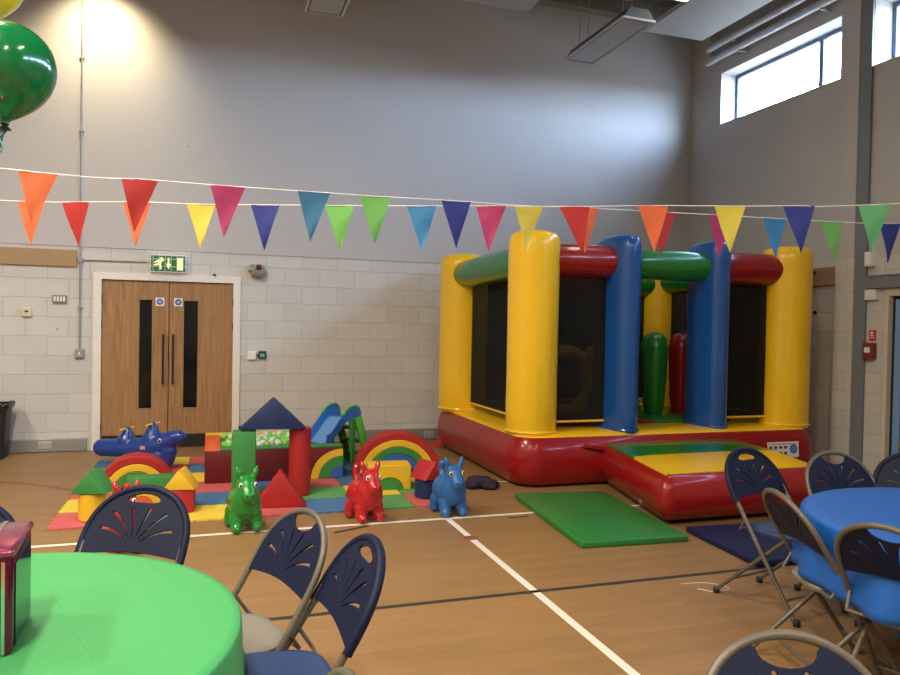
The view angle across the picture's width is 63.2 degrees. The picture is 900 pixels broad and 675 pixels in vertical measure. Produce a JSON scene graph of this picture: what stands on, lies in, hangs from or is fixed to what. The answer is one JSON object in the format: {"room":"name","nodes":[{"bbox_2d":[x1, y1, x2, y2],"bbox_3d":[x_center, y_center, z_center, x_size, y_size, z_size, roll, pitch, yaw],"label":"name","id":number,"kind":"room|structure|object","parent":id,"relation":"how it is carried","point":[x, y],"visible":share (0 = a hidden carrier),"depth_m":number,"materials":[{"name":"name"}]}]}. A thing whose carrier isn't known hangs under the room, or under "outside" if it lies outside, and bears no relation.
{"room":"community hall","nodes":[
{"label":"community hall","id":0,"kind":"room"},
{"bbox_2d":[0,0,692,449],"bbox_3d":[-3.099,-1.966,9.100,14.150,6.640,0.212,1,1,-18],"label":"wall","id":1,"kind":"structure","parent":0,"point":[457,100],"depth_m":9.47,"materials":[{"name":"paint"}]},
{"bbox_2d":[21,307,31,316],"bbox_3d":[-4.879,-0.294,8.429,0.100,0.105,0.050,1,1,-18],"label":"wall sensor","id":2,"kind":"object","parent":1,"relation":"attached to","point":[25,311],"visible":1,"depth_m":8.41,"materials":[{"name":"beige plastic"}]},
{"bbox_2d":[0,247,76,266],"bbox_3d":[-5.667,-0.945,8.163,2.710,0.195,0.035,1,1,-18],"label":"batten","id":3,"kind":"object","parent":1,"relation":"attached to","point":[8,255],"visible":1,"depth_m":8.44,"materials":[{"name":"brown wood"}]},
{"bbox_2d":[38,441,51,448],"bbox_3d":[-4.702,1.250,8.486,0.146,0.086,0.012,1,1,-18],"label":"socket","id":4,"kind":"object","parent":1,"relation":"attached to","point":[41,444],"depth_m":8.49,"materials":[{"name":"white plastic"}]},
{"bbox_2d":[8,438,86,452],"bbox_3d":[-5.502,1.245,8.252,2.535,0.150,0.066,1,1,-18],"label":"baseboard","id":5,"kind":"structure","parent":1,"relation":"attached to","point":[52,444],"depth_m":8.50,"materials":[{"name":"metal"}]},
{"bbox_2d":[52,295,66,302],"bbox_3d":[-4.554,-0.450,8.536,0.150,0.089,0.043,1,1,-18],"label":"light switch","id":6,"kind":"object","parent":1,"relation":"in","point":[55,298],"visible":1,"depth_m":8.52,"materials":[{"name":"grey plastic"}]},
{"bbox_2d":[75,0,147,357],"bbox_3d":[-3.987,-2.520,8.669,0.780,5.530,0.052,1,1,-18],"label":"conduit","id":7,"kind":"object","parent":1,"relation":"attached to","point":[79,353],"visible":0.98,"depth_m":8.57,"materials":[{"name":"metal"}]},
{"bbox_2d":[92,272,240,450],"bbox_3d":[-3.450,0.291,8.966,1.675,2.120,0.188,1,1,-18],"label":"door","id":8,"kind":"structure","parent":1,"relation":"in","point":[166,347],"depth_m":8.94,"materials":[{"name":"brown wood"}]},
{"bbox_2d":[147,251,188,274],"bbox_3d":[-3.408,-0.899,8.853,0.475,0.270,0.112,1,1,-18],"label":"exit sign","id":9,"kind":"object","parent":1,"relation":"attached to","point":[163,263],"visible":1,"depth_m":8.83,"materials":[{"name":"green plastic"}]},
{"bbox_2d":[247,351,255,359],"bbox_3d":[-2.501,0.227,9.228,0.110,0.105,0.040,1,1,-18],"label":"box","id":10,"kind":"object","parent":1,"relation":"attached to","point":[251,355],"visible":1,"depth_m":9.21,"materials":[{"name":"white plastic"}]},
{"bbox_2d":[248,264,266,278],"bbox_3d":[-2.413,-0.831,9.179,0.229,0.185,0.140,1,1,-18],"label":"fire alarm","id":11,"kind":"object","parent":1,"relation":"attached to","point":[258,271],"visible":1,"depth_m":9.15,"materials":[{"name":"plastic"}]},
{"bbox_2d":[256,351,265,358],"bbox_3d":[-2.389,0.218,9.257,0.120,0.095,0.053,1,1,-18],"label":"button","id":12,"kind":"object","parent":1,"relation":"attached to","point":[261,354],"visible":1,"depth_m":9.24,"materials":[{"name":"green plastic"}]},
{"bbox_2d":[334,428,437,442],"bbox_3d":[0.476,1.323,10.218,6.480,0.150,0.066,1,1,-18],"label":"baseboard","id":13,"kind":"structure","parent":1,"relation":"attached to","point":[425,433],"depth_m":9.88,"materials":[{"name":"paint"}]},
{"bbox_2d":[424,430,433,436],"bbox_3d":[-0.285,1.308,9.939,0.146,0.086,0.012,1,1,-18],"label":"socket","id":14,"kind":"object","parent":1,"relation":"attached to","point":[427,433],"depth_m":9.94,"materials":[{"name":"white plastic"}]},
{"bbox_2d":[0,439,899,674],"bbox_3d":[0.306,1.625,1.486,15.950,0.152,16.960,1,1,-18],"label":"floor","id":15,"kind":"structure","parent":0,"point":[484,591],"depth_m":4.35,"materials":[{"name":"brown wood"}]},
{"bbox_2d":[0,400,15,459],"bbox_3d":[-5.104,1.023,8.086,0.473,0.625,0.379,1,1,-18],"label":"waste bin","id":16,"kind":"object","parent":15,"relation":"on","point":[5,406],"visible":1,"depth_m":8.05,"materials":[{"name":"black plastic"}]},
{"bbox_2d":[0,506,15,522],"bbox_3d":[-1.832,1.064,2.667,0.490,0.866,0.581,0,1,-33],"label":"folding chair","id":17,"kind":"object","parent":15,"relation":"on","point":[4,515],"visible":0.14,"depth_m":2.94,"materials":[{"name":"blue plastic"}]},
{"bbox_2d":[106,479,144,553],"bbox_3d":[-2.200,1.196,4.971,0.261,0.492,0.456,1,1,-22],"label":"hopper","id":18,"kind":"object","parent":15,"relation":"on","point":[115,486],"visible":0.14,"depth_m":4.85,"materials":[{"name":"red plastic"}]},
{"bbox_2d":[74,485,190,564],"bbox_3d":[-1.345,1.070,2.890,0.490,0.866,0.581,1,1,9],"label":"folding chair","id":19,"kind":"object","parent":15,"relation":"on","point":[138,538],"visible":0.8,"depth_m":3.06,"materials":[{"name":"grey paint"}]},
{"bbox_2d":[46,454,429,530],"bbox_3d":[-1.853,1.405,7.226,3.300,0.013,2.830,1,1,-18],"label":"play mat","id":20,"kind":"object","parent":15,"relation":"on","point":[327,495],"visible":0.19,"depth_m":6.46,"materials":[{"name":"multicoloured plastic"}]},
{"bbox_2d":[78,494,106,521],"bbox_3d":[-2.771,1.301,5.669,0.200,0.212,0.200,1,1,-18],"label":"cylinder","id":21,"kind":"object","parent":20,"relation":"on","point":[87,504],"visible":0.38,"depth_m":5.58,"materials":[{"name":"yellow plastic"}]},
{"bbox_2d":[71,467,112,494],"bbox_3d":[-2.758,1.110,5.669,0.261,0.170,0.220,1,1,0],"label":"roof","id":22,"kind":"structure","parent":21,"relation":"on","point":[95,482],"depth_m":5.57,"materials":[{"name":"green plastic"}]},
{"bbox_2d":[104,452,171,493],"bbox_3d":[-2.857,1.226,6.670,0.649,0.325,0.260,1,1,-20],"label":"arch","id":23,"kind":"object","parent":20,"relation":"on","point":[134,463],"visible":0.6,"depth_m":6.56,"materials":[{"name":"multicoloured plastic"}]},
{"bbox_2d":[93,422,185,465],"bbox_3d":[-3.248,1.119,7.651,1.038,0.490,0.252,1,1,10],"label":"whale rocker","id":24,"kind":"object","parent":20,"relation":"on","point":[162,445],"visible":0.77,"depth_m":7.56,"materials":[{"name":"blue plastic"}]},
{"bbox_2d":[136,494,160,510],"bbox_3d":[-2.506,1.312,5.967,0.300,0.190,0.120,1,1,-18],"label":"disc","id":25,"kind":"object","parent":20,"relation":"on","point":[143,498],"visible":0.28,"depth_m":5.92,"materials":[{"name":"plastic"}]},
{"bbox_2d":[126,473,175,487],"bbox_3d":[-2.592,1.299,6.359,0.400,0.200,0.160,1,1,-21],"label":"beam","id":26,"kind":"structure","parent":20,"relation":"on","point":[162,479],"depth_m":6.30,"materials":[{"name":"green plastic"}]},
{"bbox_2d":[170,489,194,512],"bbox_3d":[-2.196,1.320,5.984,0.200,0.185,0.200,1,1,-15],"label":"cube","id":27,"kind":"object","parent":20,"relation":"on","point":[187,496],"visible":0.36,"depth_m":5.90,"materials":[{"name":"red plastic"}]},
{"bbox_2d":[165,466,199,489],"bbox_3d":[-2.193,1.147,5.981,0.241,0.160,0.220,1,1,-6],"label":"roof","id":28,"kind":"structure","parent":27,"relation":"on","point":[183,479],"depth_m":5.88,"materials":[{"name":"yellow plastic"}]},
{"bbox_2d":[231,430,255,489],"bbox_3d":[-1.804,1.115,6.403,0.200,0.595,0.200,1,1,-14],"label":"column","id":29,"kind":"structure","parent":20,"relation":"on","point":[243,441],"depth_m":6.30,"materials":[{"name":"green plastic"}]},
{"bbox_2d":[204,431,342,483],"bbox_3d":[-1.876,1.224,7.674,1.320,0.330,1.106,1,1,-18],"label":"pit","id":30,"kind":"object","parent":20,"relation":"on","point":[326,458],"visible":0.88,"depth_m":7.16,"materials":[{"name":"red plastic"}]},
{"bbox_2d":[220,433,226,439],"bbox_3d":[-2.396,1.053,7.748,0.072,0.072,0.072,1,1,-18],"label":"ball","id":31,"kind":"object","parent":30,"relation":"in","point":[223,436],"visible":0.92,"depth_m":7.72,"materials":[{"name":"green plastic"}]},
{"bbox_2d":[274,439,280,444],"bbox_3d":[-1.747,1.071,7.423,0.072,0.072,0.072,1,1,-18],"label":"ball","id":32,"kind":"object","parent":30,"relation":"in","point":[277,442],"visible":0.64,"depth_m":7.40,"materials":[{"name":"white plastic"}]},
{"bbox_2d":[282,439,288,444],"bbox_3d":[-1.677,1.072,7.446,0.072,0.072,0.072,1,1,-18],"label":"ball","id":33,"kind":"object","parent":30,"relation":"in","point":[284,442],"visible":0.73,"depth_m":7.42,"materials":[{"name":"green plastic"}]},
{"bbox_2d":[260,468,305,507],"bbox_3d":[-1.437,1.272,6.191,0.439,0.304,0.160,1,1,-12],"label":"triangle","id":34,"kind":"object","parent":20,"relation":"on","point":[280,492],"visible":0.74,"depth_m":6.12,"materials":[{"name":"red plastic"}]},
{"bbox_2d":[289,426,310,495],"bbox_3d":[-1.358,1.113,6.613,0.196,0.608,0.196,1,1,-18],"label":"column","id":35,"kind":"structure","parent":20,"relation":"on","point":[299,439],"depth_m":6.53,"materials":[{"name":"red plastic"}]},
{"bbox_2d":[240,397,305,429],"bbox_3d":[-1.570,0.672,6.501,0.566,0.269,0.180,1,1,-14],"label":"roof","id":36,"kind":"structure","parent":35,"relation":"on","point":[273,415],"depth_m":6.42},
{"bbox_2d":[311,402,367,466],"bbox_3d":[-1.200,1.060,7.976,0.366,0.674,0.668,2,1,39],"label":"slide","id":37,"kind":"object","parent":20,"relation":"on","point":[330,423],"visible":0.84,"depth_m":7.91,"materials":[{"name":"blue plastic"}]},
{"bbox_2d":[366,460,410,489],"bbox_3d":[-0.590,1.311,6.975,0.400,0.230,0.260,1,1,-12],"label":"block","id":38,"kind":"object","parent":20,"relation":"on","point":[395,474],"visible":0.61,"depth_m":6.87,"materials":[{"name":"yellow plastic"}]},
{"bbox_2d":[352,430,438,477],"bbox_3d":[-0.544,1.190,7.514,0.909,0.455,0.240,1,1,-9],"label":"arch","id":39,"kind":"object","parent":20,"relation":"on","point":[390,444],"visible":0.59,"depth_m":7.40,"materials":[{"name":"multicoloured plastic"}]},
{"bbox_2d":[415,478,434,498],"bbox_3d":[-0.204,1.353,6.619,0.230,0.172,0.230,1,1,-18],"label":"cylinder","id":40,"kind":"object","parent":20,"relation":"on","point":[423,489],"visible":0.52,"depth_m":6.51,"materials":[{"name":"blue plastic"}]},
{"bbox_2d":[410,458,438,480],"bbox_3d":[-0.201,1.186,6.616,0.241,0.160,0.230,0,1,-42],"label":"roof","id":41,"kind":"structure","parent":40,"relation":"on","point":[425,470],"depth_m":6.54,"materials":[{"name":"red plastic"}]},
{"bbox_2d":[224,466,261,533],"bbox_3d":[-1.547,1.199,5.512,0.261,0.492,0.456,1,1,-25],"label":"hopper","id":42,"kind":"object","parent":15,"relation":"on","point":[243,501],"visible":1,"depth_m":5.38,"materials":[{"name":"green rubber"}]},
{"bbox_2d":[232,508,327,652],"bbox_3d":[-0.748,1.090,2.660,0.581,0.856,0.468,0,1,-40],"label":"folding chair","id":43,"kind":"object","parent":15,"relation":"on","point":[260,634],"visible":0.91,"depth_m":2.72,"materials":[{"name":"grey paint"}]},
{"bbox_2d":[245,533,385,674],"bbox_3d":[-0.506,1.095,2.348,0.581,0.866,0.490,1,1,-23],"label":"folding chair","id":44,"kind":"object","parent":15,"relation":"on","point":[352,570],"visible":0.97,"depth_m":2.40,"materials":[{"name":"blue plastic"}]},
{"bbox_2d":[326,667,354,674],"bbox_3d":[-0.461,1.116,1.429,0.581,0.856,0.468,1,1,-12],"label":"folding chair","id":45,"kind":"object","parent":15,"relation":"on","point":[340,670],"visible":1,"depth_m":1.56,"materials":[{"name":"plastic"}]},
{"bbox_2d":[334,525,368,532],"bbox_3d":[-0.747,1.458,5.567,0.312,0.002,0.031,0,1,-42],"label":"tape","id":46,"kind":"object","parent":15,"relation":"on","point":[365,525],"visible":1,"depth_m":5.55,"materials":[{"name":"black paint"}]},
{"bbox_2d":[344,459,384,523],"bbox_3d":[-0.671,1.209,5.843,0.261,0.492,0.456,0,1,-30],"label":"hopper","id":47,"kind":"object","parent":15,"relation":"on","point":[364,494],"visible":1,"depth_m":5.72,"materials":[{"name":"red rubber"}]},
{"bbox_2d":[429,456,466,517],"bbox_3d":[0.000,1.218,6.073,0.261,0.492,0.456,1,1,-21],"label":"hopper","id":48,"kind":"object","parent":15,"relation":"on","point":[448,489],"visible":1,"depth_m":5.95,"materials":[{"name":"blue rubber"}]},
{"bbox_2d":[465,475,499,489],"bbox_3d":[0.304,1.395,7.055,0.342,0.130,0.199,1,1,9],"label":"bag","id":49,"kind":"object","parent":15,"relation":"on","point":[473,482],"visible":0.98,"depth_m":7.00,"materials":[{"name":"purple fabric"}]},
{"bbox_2d":[515,491,687,547],"bbox_3d":[1.180,1.464,6.018,0.861,0.050,1.516,1,1,-13],"label":"mat","id":50,"kind":"object","parent":15,"relation":"on","point":[589,519],"visible":1,"depth_m":5.79,"materials":[{"name":"green plastic"}]},
{"bbox_2d":[431,230,827,519],"bbox_3d":[2.183,0.201,8.130,3.924,2.540,4.402,1,1,-18],"label":"castle","id":51,"kind":"object","parent":15,"relation":"on","point":[548,352],"visible":0.96,"depth_m":7.77,"materials":[{"name":"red plastic"}]},
{"bbox_2d":[681,582,728,591],"bbox_3d":[1.567,1.520,4.461,0.242,0.003,0.175,1,1,-18],"label":"string","id":52,"kind":"object","parent":15,"relation":"on","point":[699,582],"visible":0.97,"depth_m":4.51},
{"bbox_2d":[686,522,795,566],"bbox_3d":[2.840,1.506,5.501,1.903,0.045,0.862,1,1,-15],"label":"mat","id":53,"kind":"object","parent":15,"relation":"on","point":[728,538],"visible":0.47,"depth_m":5.28,"materials":[{"name":"blue plastic"}]},
{"bbox_2d":[713,447,848,627],"bbox_3d":[1.903,1.107,4.226,0.490,0.866,0.581,1,1,-30],"label":"folding chair","id":54,"kind":"object","parent":15,"relation":"on","point":[754,477],"visible":0.87,"depth_m":4.31,"materials":[{"name":"blue plastic"}]},
{"bbox_2d":[705,629,871,674],"bbox_3d":[0.788,1.138,1.513,0.468,0.856,0.581,1,1,2],"label":"folding chair","id":55,"kind":"object","parent":15,"relation":"on","point":[740,657],"visible":1,"depth_m":1.74,"materials":[{"name":"blue plastic"}]},
{"bbox_2d":[752,488,899,674],"bbox_3d":[1.738,1.124,3.357,0.581,0.856,0.468,1,1,-2],"label":"folding chair","id":56,"kind":"object","parent":15,"relation":"on","point":[785,519],"visible":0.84,"depth_m":3.32,"materials":[{"name":"blue plastic"}]},
{"bbox_2d":[794,451,877,626],"bbox_3d":[2.353,1.121,4.198,0.468,0.856,0.581,1,1,-9],"label":"folding chair","id":57,"kind":"object","parent":15,"relation":"on","point":[838,480],"visible":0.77,"depth_m":4.38,"materials":[{"name":"blue plastic"}]},
{"bbox_2d":[834,522,899,674],"bbox_3d":[1.847,1.134,2.923,0.581,0.856,0.468,0,1,-36],"label":"folding chair","id":58,"kind":"object","parent":15,"relation":"on","point":[872,559],"visible":0.9,"depth_m":2.91,"materials":[{"name":"blue plastic"}]},
{"bbox_2d":[873,453,899,487],"bbox_3d":[2.701,1.123,4.165,0.490,0.866,0.581,1,1,20],"label":"folding chair","id":59,"kind":"object","parent":15,"relation":"on","point":[884,471],"visible":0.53,"depth_m":4.39,"materials":[{"name":"blue plastic"}]},
{"bbox_2d":[894,629,899,639],"bbox_3d":[2.410,1.202,3.284,1.502,0.715,1.502,2,1,26],"label":"round table","id":60,"kind":"object","parent":15,"relation":"on","point":[897,632],"visible":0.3,"depth_m":3.75,"materials":[{"name":"laminate"}]},
{"bbox_2d":[790,487,899,626],"bbox_3d":[2.427,0.990,3.281,1.632,0.303,1.619,2,1,26],"label":"tablecloth","id":61,"kind":"object","parent":60,"relation":"on","point":[877,598],"visible":0.71,"depth_m":3.27,"materials":[{"name":"blue fabric"}]},
{"bbox_2d":[458,0,538,11],"bbox_3d":[-0.696,-4.111,7.929,3.930,0.060,1.280,1,1,-18],"label":"ceiling panel","id":62,"kind":"object","parent":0,"point":[521,5],"visible":1,"depth_m":8.92,"materials":[{"name":"grey"}]},
{"bbox_2d":[536,0,670,19],"bbox_3d":[-2.781,-4.713,8.641,13.800,0.200,0.160,1,1,-18],"label":"roof beam","id":63,"kind":"structure","parent":0,"point":[609,8],"depth_m":10.20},
{"bbox_2d":[644,0,772,40],"bbox_3d":[4.010,-4.003,6.741,0.910,0.060,6.480,1,1,-18],"label":"ceiling panel","id":64,"kind":"object","parent":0,"point":[690,19],"visible":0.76,"depth_m":9.20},
{"bbox_2d":[688,0,899,474],"bbox_3d":[6.347,-1.722,3.498,0.300,6.700,16.760,1,1,-18],"label":"wall","id":65,"kind":"structure","parent":0,"point":[786,152],"depth_m":9.09,"materials":[{"name":"paint"}]},
{"bbox_2d":[0,200,899,252],"bbox_3d":[0.700,-0.808,4.885,10.335,0.492,0.038,1,1,4],"label":"bunting","id":66,"kind":"object","parent":65,"relation":"hanging from","point":[873,216],"visible":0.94,"depth_m":4.92},
{"bbox_2d":[0,168,899,262],"bbox_3d":[0.370,-0.820,4.910,10.158,0.482,0.032,1,1,-16],"label":"bunting","id":67,"kind":"object","parent":65,"relation":"hanging from","point":[36,186],"visible":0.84,"depth_m":4.66},
{"bbox_2d":[704,0,836,66],"bbox_3d":[5.913,-4.394,3.949,0.306,1.270,14.006,1,1,-18],"label":"pipes","id":68,"kind":"object","parent":65,"relation":"attached to","point":[712,44],"visible":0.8,"depth_m":9.49,"materials":[{"name":"metal"}]},
{"bbox_2d":[719,27,841,125],"bbox_3d":[4.369,-3.397,9.547,0.320,0.745,2.160,1,1,-18],"label":"window","id":69,"kind":"structure","parent":65,"relation":"in","point":[822,40],"depth_m":9.41,"materials":[{"name":"white metal"}]},
{"bbox_2d":[813,266,834,285],"bbox_3d":[4.207,-0.742,9.430,0.035,0.215,1.880,1,1,-18],"label":"batten","id":70,"kind":"object","parent":65,"relation":"attached to","point":[824,276],"visible":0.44,"depth_m":8.67,"materials":[{"name":"brown wood"}]},
{"bbox_2d":[830,0,861,468],"bbox_3d":[4.556,-1.590,8.377,0.050,6.200,0.260,1,1,-18],"label":"column","id":71,"kind":"structure","parent":65,"relation":"attached to","point":[851,9],"depth_m":8.37,"materials":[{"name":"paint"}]},
{"bbox_2d":[849,0,875,471],"bbox_3d":[4.630,-1.805,8.176,0.040,6.640,0.152,1,1,-18],"label":"steel column","id":72,"kind":"structure","parent":65,"relation":"attached to","point":[868,6],"depth_m":8.17,"materials":[{"name":"grey metal"}]},
{"bbox_2d":[862,343,876,358],"bbox_3d":[4.623,0.147,8.066,0.076,0.180,0.130,1,1,-18],"label":"box","id":73,"kind":"object","parent":65,"relation":"attached to","point":[869,350],"visible":1,"depth_m":8.02,"materials":[{"name":"red plastic"}]},
{"bbox_2d":[864,252,875,266],"bbox_3d":[4.630,-0.863,8.060,0.090,0.160,0.080,1,1,-18],"label":"box","id":74,"kind":"object","parent":65,"relation":"attached to","point":[869,258],"visible":0.99,"depth_m":8.03,"materials":[{"name":"white plastic"}]},
{"bbox_2d":[864,289,878,299],"bbox_3d":[4.641,-0.470,8.052,0.066,0.115,0.140,1,1,-18],"label":"emergency light","id":75,"kind":"object","parent":65,"relation":"attached to","point":[873,294],"visible":1,"depth_m":8.02,"materials":[{"name":"white plastic"}]},
{"bbox_2d":[869,330,875,340],"bbox_3d":[4.660,-0.022,8.066,0.008,0.120,0.085,1,1,-18],"label":"notice","id":76,"kind":"object","parent":65,"relation":"attached to","point":[872,333],"visible":1,"depth_m":8.06,"materials":[{"name":"red plastic"}]},
{"bbox_2d":[864,273,899,288],"bbox_3d":[4.992,-0.585,6.980,0.070,0.145,2.370,1,1,-18],"label":"lintel","id":77,"kind":"object","parent":65,"relation":"attached to","point":[884,280],"visible":1,"depth_m":7.89,"materials":[{"name":"grey paint"}]},
{"bbox_2d":[873,0,899,66],"bbox_3d":[5.171,-3.340,7.106,0.320,0.745,2.160,1,1,-18],"label":"window","id":78,"kind":"structure","parent":65,"relation":"in","point":[896,5],"depth_m":8.13,"materials":[{"name":"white glass"}]},
{"bbox_2d":[880,289,899,473],"bbox_3d":[5.024,0.522,7.059,0.174,2.040,1.850,1,1,-18],"label":"door","id":79,"kind":"structure","parent":65,"relation":"in","point":[890,412],"depth_m":7.87,"materials":[{"name":"blue paint"}]},
{"bbox_3d":[-0.279,-5.201,1.134,14.450,0.210,16.960,1,1,-18],"label":"ceiling","id":80,"kind":"structure","parent":0,"visible":0},
{"bbox_2d":[304,0,349,16],"bbox_3d":[-1.131,-4.391,7.327,0.424,1.656,1.632,1,1,-18],"label":"hanging light","id":81,"kind":"object","parent":80,"relation":"hanging from","point":[337,8],"visible":1,"depth_m":7.94,"materials":[{"name":"metal"}]},
{"bbox_2d":[564,0,655,63],"bbox_3d":[1.895,-4.359,8.751,0.424,1.656,1.407,1,1,-18],"label":"hanging light","id":82,"kind":"object","parent":80,"relation":"hanging from","point":[632,21],"visible":1,"depth_m":8.61,"materials":[{"name":"metal"}]},
{"bbox_2d":[569,18,649,61],"bbox_3d":[1.880,-3.542,8.765,0.340,0.014,1.315,1,1,-18],"label":"diffuser","id":83,"kind":"object","parent":82,"relation":"attached to","point":[625,29],"depth_m":8.70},
{"bbox_3d":[-1.342,1.156,1.906,1.502,0.715,1.502,0,1,-38],"label":"round table","id":84,"kind":"object","parent":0,"visible":0},
{"bbox_2d":[0,552,246,674],"bbox_3d":[-1.325,0.932,1.904,1.626,0.282,1.618,0,1,-38],"label":"tablecloth","id":85,"kind":"object","parent":84,"relation":"on","point":[91,613],"visible":0.92,"depth_m":2.06,"materials":[{"name":"green fabric"}]},
{"bbox_2d":[0,521,33,655],"bbox_3d":[-1.275,0.656,1.907,0.292,0.272,0.292,1,1,-21],"label":"gift box","id":86,"kind":"object","parent":85,"relation":"on","point":[15,537],"visible":1,"depth_m":1.87,"materials":[{"name":"red metal"}]},
{"bbox_2d":[0,0,22,18],"bbox_3d":[-1.447,-0.359,2.113,0.268,1.742,0.471,1,1,5],"label":"balloon","id":87,"kind":"object","parent":86,"relation":"on","point":[7,7],"visible":0.98,"depth_m":2.22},
{"bbox_2d":[0,19,56,152],"bbox_3d":[-1.270,-0.192,2.083,0.264,1.416,0.323,0,1,-34],"label":"balloon","id":88,"kind":"object","parent":86,"relation":"on","point":[28,68],"visible":1,"depth_m":2.04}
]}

